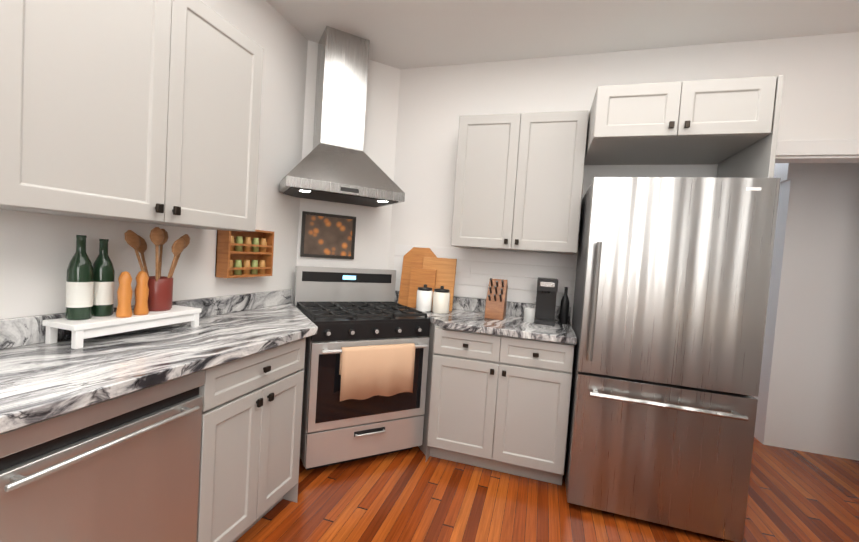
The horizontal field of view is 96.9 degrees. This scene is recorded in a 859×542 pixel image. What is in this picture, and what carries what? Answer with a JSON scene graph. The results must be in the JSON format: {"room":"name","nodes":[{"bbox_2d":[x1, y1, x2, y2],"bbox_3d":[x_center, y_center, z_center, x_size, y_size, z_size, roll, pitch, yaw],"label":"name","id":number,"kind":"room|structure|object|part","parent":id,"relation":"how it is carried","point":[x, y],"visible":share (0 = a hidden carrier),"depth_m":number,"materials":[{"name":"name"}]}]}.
{"room":"kitchen","nodes":[
{"label":"kitchen","id":0,"kind":"room"},
{"bbox_2d":[0,0,307,318],"bbox_3d":[-1.681,-0.209,0.628,0.150,2.800,5.790,4,3,17],"label":"wall","id":1,"kind":"structure","parent":0,"point":[37,251],"depth_m":2.04,"materials":[{"name":"white paint"}]},
{"bbox_2d":[0,0,263,231],"bbox_3d":[-1.127,-0.647,1.478,0.353,0.905,0.965,4,3,17],"label":"upper cabinet","id":2,"kind":"object","parent":1,"relation":"attached to","point":[143,111],"visible":1,"depth_m":1.32,"materials":[{"name":"grey wood"}]},
{"bbox_3d":[-0.997,-0.234,1.449,0.026,0.034,0.094,4,3,17],"label":"knob","id":3,"kind":"part","parent":2,"relation":"part of","materials":[{"name":"brown metal"}]},
{"bbox_2d":[0,289,291,348],"bbox_3d":[-1.511,0.218,1.004,0.020,0.100,3.588,4,3,17],"label":"backsplash","id":4,"kind":"structure","parent":1,"relation":"attached to","point":[19,330],"depth_m":1.91,"materials":[{"name":"white stone"}]},
{"bbox_2d":[215,230,273,277],"bbox_3d":[-1.081,-0.108,2.252,0.083,0.280,0.360,4,3,17],"label":"spice shelf","id":5,"kind":"object","parent":1,"relation":"attached to","point":[239,254],"visible":0.96,"depth_m":2.23,"materials":[{"name":"brown wood"}]},
{"bbox_2d":[297,40,399,268],"bbox_3d":[-0.642,-0.238,2.948,0.510,2.800,0.510,4,3,17],"label":"wall","id":6,"kind":"structure","parent":0,"point":[372,237],"depth_m":3.00,"materials":[{"name":"white paint"}]},
{"bbox_2d":[300,211,355,258],"bbox_3d":[-0.758,-0.263,2.870,0.400,0.330,0.020,2,3,-28],"label":"picture","id":7,"kind":"object","parent":6,"relation":"attached to","point":[323,235],"visible":0.94,"depth_m":2.87,"materials":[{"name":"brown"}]},
{"bbox_2d":[279,26,404,207],"bbox_3d":[-0.591,-1.060,2.625,0.770,1.124,0.500,2,3,-28],"label":"range hood","id":8,"kind":"object","parent":6,"relation":"attached to","point":[337,163],"visible":0.96,"depth_m":2.58,"materials":[{"name":"silver metal"}]},
{"bbox_2d":[236,437,858,541],"bbox_3d":[1.124,1.341,2.720,4.550,0.100,11.400,4,3,17],"label":"floor","id":9,"kind":"structure","parent":0,"point":[412,495],"depth_m":2.06,"materials":[{"name":"brown wood"}]},
{"bbox_2d":[0,369,204,541],"bbox_3d":[-1.171,0.768,1.168,0.623,0.872,0.587,4,3,17],"label":"dishwasher","id":10,"kind":"object","parent":9,"relation":"on","point":[124,468],"visible":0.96,"depth_m":1.07,"materials":[{"name":"silver metal"}]},
{"bbox_2d":[197,337,305,541],"bbox_3d":[-1.026,0.750,1.751,0.595,0.880,0.605,4,3,17],"label":"base cabinet","id":11,"kind":"object","parent":9,"relation":"on","point":[252,407],"depth_m":1.60,"materials":[{"name":"grey wood"}]},
{"bbox_2d":[0,304,317,433],"bbox_3d":[-1.220,0.310,0.935,0.628,0.040,3.619,4,3,17],"label":"countertop","id":12,"kind":"structure","parent":11,"relation":"on","point":[43,381],"depth_m":1.27,"materials":[{"name":"white stone"}]},
{"bbox_2d":[42,227,201,348],"bbox_3d":[-1.234,0.036,1.575,0.205,0.448,0.510,4,3,17],"label":"kitchen tray set","id":13,"kind":"object","parent":12,"relation":"on","point":[89,303],"depth_m":1.48,"materials":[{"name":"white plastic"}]},
{"bbox_2d":[65,234,93,320],"bbox_3d":[-1.293,0.023,1.410,0.076,0.310,0.074,4,3,17],"label":"bottle","id":14,"kind":"object","parent":13,"relation":"on","point":[79,304],"depth_m":1.39,"materials":[{"name":"green glass"}]},
{"bbox_2d":[89,238,114,316],"bbox_3d":[-1.283,0.025,1.496,0.074,0.300,0.072,4,3,17],"label":"bottle","id":15,"kind":"object","parent":13,"relation":"on","point":[104,272],"depth_m":1.48,"materials":[{"name":"green glass"}]},
{"bbox_2d":[294,266,429,469],"bbox_3d":[-0.483,0.594,2.588,0.756,1.188,0.754,2,3,-28],"label":"range","id":16,"kind":"object","parent":9,"relation":"on","point":[365,367],"visible":0.96,"depth_m":2.33,"materials":[{"name":"silver metal"}]},
{"bbox_2d":[338,343,415,401],"bbox_3d":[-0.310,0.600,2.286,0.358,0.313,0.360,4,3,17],"label":"towel","id":17,"kind":"object","parent":16,"relation":"hanging from","point":[365,370],"depth_m":2.26,"materials":[{"name":"beige fabric"}]},
{"bbox_2d":[418,329,431,452],"bbox_3d":[-0.120,0.767,2.766,0.440,0.880,0.593,4,3,17],"label":"base cabinet","id":18,"kind":"object","parent":9,"relation":"on","point":[421,447],"depth_m":2.54,"materials":[{"name":"grey wood"}]},
{"bbox_2d":[424,329,503,469],"bbox_3d":[0.288,0.798,2.643,0.414,0.880,0.596,4,3,17],"label":"base cabinet","id":19,"kind":"object","parent":9,"relation":"on","point":[498,393],"depth_m":2.36,"materials":[{"name":"grey wood"}]},
{"bbox_2d":[492,337,576,484],"bbox_3d":[0.684,0.829,2.525,0.415,0.880,0.596,4,3,17],"label":"base cabinet","id":20,"kind":"object","parent":9,"relation":"on","point":[532,416],"depth_m":2.24,"materials":[{"name":"grey wood"}]},
{"bbox_2d":[394,301,575,344],"bbox_3d":[0.252,0.335,2.629,1.384,0.040,0.628,4,3,17],"label":"countertop","id":21,"kind":"structure","parent":20,"relation":"on","point":[462,320],"depth_m":2.35,"materials":[{"name":"white stone"}]},
{"bbox_2d":[416,284,432,311],"bbox_3d":[-0.036,0.193,2.776,0.116,0.192,0.116,4,3,17],"label":"canister","id":22,"kind":"object","parent":21,"relation":"on","point":[424,298],"visible":0.9,"depth_m":2.73,"materials":[{"name":"white ceramic"}]},
{"bbox_2d":[398,247,456,310],"bbox_3d":[-0.019,0.053,2.919,0.440,0.460,0.146,4,3,17],"label":"cutting boards","id":23,"kind":"object","parent":21,"relation":"on","point":[421,267],"visible":0.81,"depth_m":2.89,"materials":[{"name":"brown wood"}]},
{"bbox_2d":[432,286,449,313],"bbox_3d":[0.085,0.203,2.729,0.120,0.192,0.120,4,3,17],"label":"ceramic canister","id":24,"kind":"object","parent":21,"relation":"on","point":[441,298],"visible":1,"depth_m":2.68,"materials":[{"name":"white ceramic"}]},
{"bbox_2d":[484,278,507,319],"bbox_3d":[0.462,0.188,2.637,0.125,0.278,0.249,4,3,17],"label":"knife block","id":25,"kind":"object","parent":21,"relation":"on","point":[496,303],"visible":1,"depth_m":2.60,"materials":[{"name":"brown wood"}]},
{"bbox_2d":[523,307,535,322],"bbox_3d":[0.674,0.296,2.570,0.076,0.095,0.076,4,3,17],"label":"glass jar","id":26,"kind":"object","parent":21,"relation":"on","point":[528,317],"visible":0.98,"depth_m":2.55,"materials":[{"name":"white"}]},
{"bbox_2d":[534,277,557,325],"bbox_3d":[0.791,0.201,2.584,0.130,0.300,0.202,4,3,17],"label":"coffee maker","id":27,"kind":"object","parent":21,"relation":"on","point":[547,290],"visible":0.94,"depth_m":2.58,"materials":[{"name":"black plastic"}]},
{"bbox_2d":[559,287,568,323],"bbox_3d":[0.920,0.234,2.589,0.056,0.250,0.055,4,3,17],"label":"oil bottle","id":28,"kind":"object","parent":21,"relation":"on","point":[564,311],"visible":1,"depth_m":2.57,"materials":[{"name":"black glass"}]},
{"bbox_2d":[564,177,780,541],"bbox_3d":[1.276,0.424,2.219,0.800,1.790,0.772,4,3,17],"label":"refrigerator","id":29,"kind":"object","parent":9,"relation":"on","point":[672,286],"visible":1,"depth_m":1.91,"materials":[{"name":"silver metal"}]},
{"bbox_2d":[717,75,783,177],"bbox_3d":[1.723,0.194,2.192,0.022,2.310,0.612,4,3,17],"label":"panel","id":30,"kind":"object","parent":9,"relation":"on","point":[756,159],"visible":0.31,"depth_m":1.97,"materials":[{"name":"grey wood"}]},
{"bbox_2d":[753,163,858,460],"bbox_3d":[3.669,0.003,4.798,0.820,2.726,4.040,4,3,17],"label":"wall","id":31,"kind":"structure","parent":9,"relation":"on","point":[807,398],"depth_m":2.91,"materials":[{"name":"white paint"}]},
{"bbox_2d":[266,0,858,68],"bbox_3d":[1.313,-1.550,2.598,4.550,0.100,11.400,4,3,17],"label":"ceiling","id":32,"kind":"structure","parent":0,"point":[404,34],"depth_m":2.35,"materials":[{"name":"white paint"}]},
{"bbox_2d":[388,32,858,325],"bbox_3d":[1.269,-0.103,2.707,4.320,2.800,0.120,4,3,17],"label":"wall","id":33,"kind":"structure","parent":0,"point":[820,95],"depth_m":2.69,"materials":[{"name":"white paint"}]},
{"bbox_2d":[394,291,570,320],"bbox_3d":[0.358,0.260,2.913,1.353,0.100,0.020,4,3,17],"label":"backsplash","id":34,"kind":"structure","parent":33,"relation":"attached to","point":[477,305],"depth_m":2.88,"materials":[{"name":"white stone"}]},
{"bbox_2d":[394,244,574,306],"bbox_3d":[0.366,0.020,2.913,1.375,0.374,0.007,4,3,17],"label":"backsplash","id":35,"kind":"structure","parent":33,"relation":"attached to","point":[560,272],"depth_m":2.84,"materials":[{"name":"white"}]},
{"bbox_2d":[461,262,470,277],"bbox_3d":[0.281,-0.007,2.928,0.070,0.114,0.009,4,3,17],"label":"electrical outlet plate","id":36,"kind":"object","parent":35,"relation":"attached to","point":[466,270],"visible":1,"depth_m":2.92,"materials":[{"name":"white plastic"}]},
{"bbox_2d":[451,110,588,253],"bbox_3d":[0.611,-0.590,2.643,0.825,0.890,0.353,4,3,17],"label":"upper cabinet","id":37,"kind":"object","parent":33,"relation":"attached to","point":[518,181],"visible":1,"depth_m":2.49,"materials":[{"name":"grey wood"}]},
{"bbox_3d":[0.538,-0.193,2.503,0.094,0.034,0.026,4,3,17],"label":"knob","id":38,"kind":"part","parent":37,"relation":"part of","materials":[{"name":"brown metal"}]},
{"bbox_2d":[584,76,776,164],"bbox_3d":[1.381,-0.849,2.255,0.810,0.280,0.643,4,3,17],"label":"upper cabinet","id":39,"kind":"object","parent":33,"relation":"attached to","point":[714,121],"visible":0.98,"depth_m":2.01,"materials":[{"name":"grey wood"}]},
{"bbox_3d":[1.287,-0.753,1.963,0.094,0.034,0.026,4,3,17],"label":"knob","id":40,"kind":"part","parent":39,"relation":"part of","materials":[{"name":"brown metal"}]},
{"bbox_2d":[775,139,858,162],"bbox_3d":[2.369,0.299,2.376,1.110,2.170,0.138,4,3,17],"label":"door frame","id":41,"kind":"structure","parent":33,"relation":"attached to","point":[811,151],"depth_m":2.30,"materials":[{"name":"white wood"}]}
]}

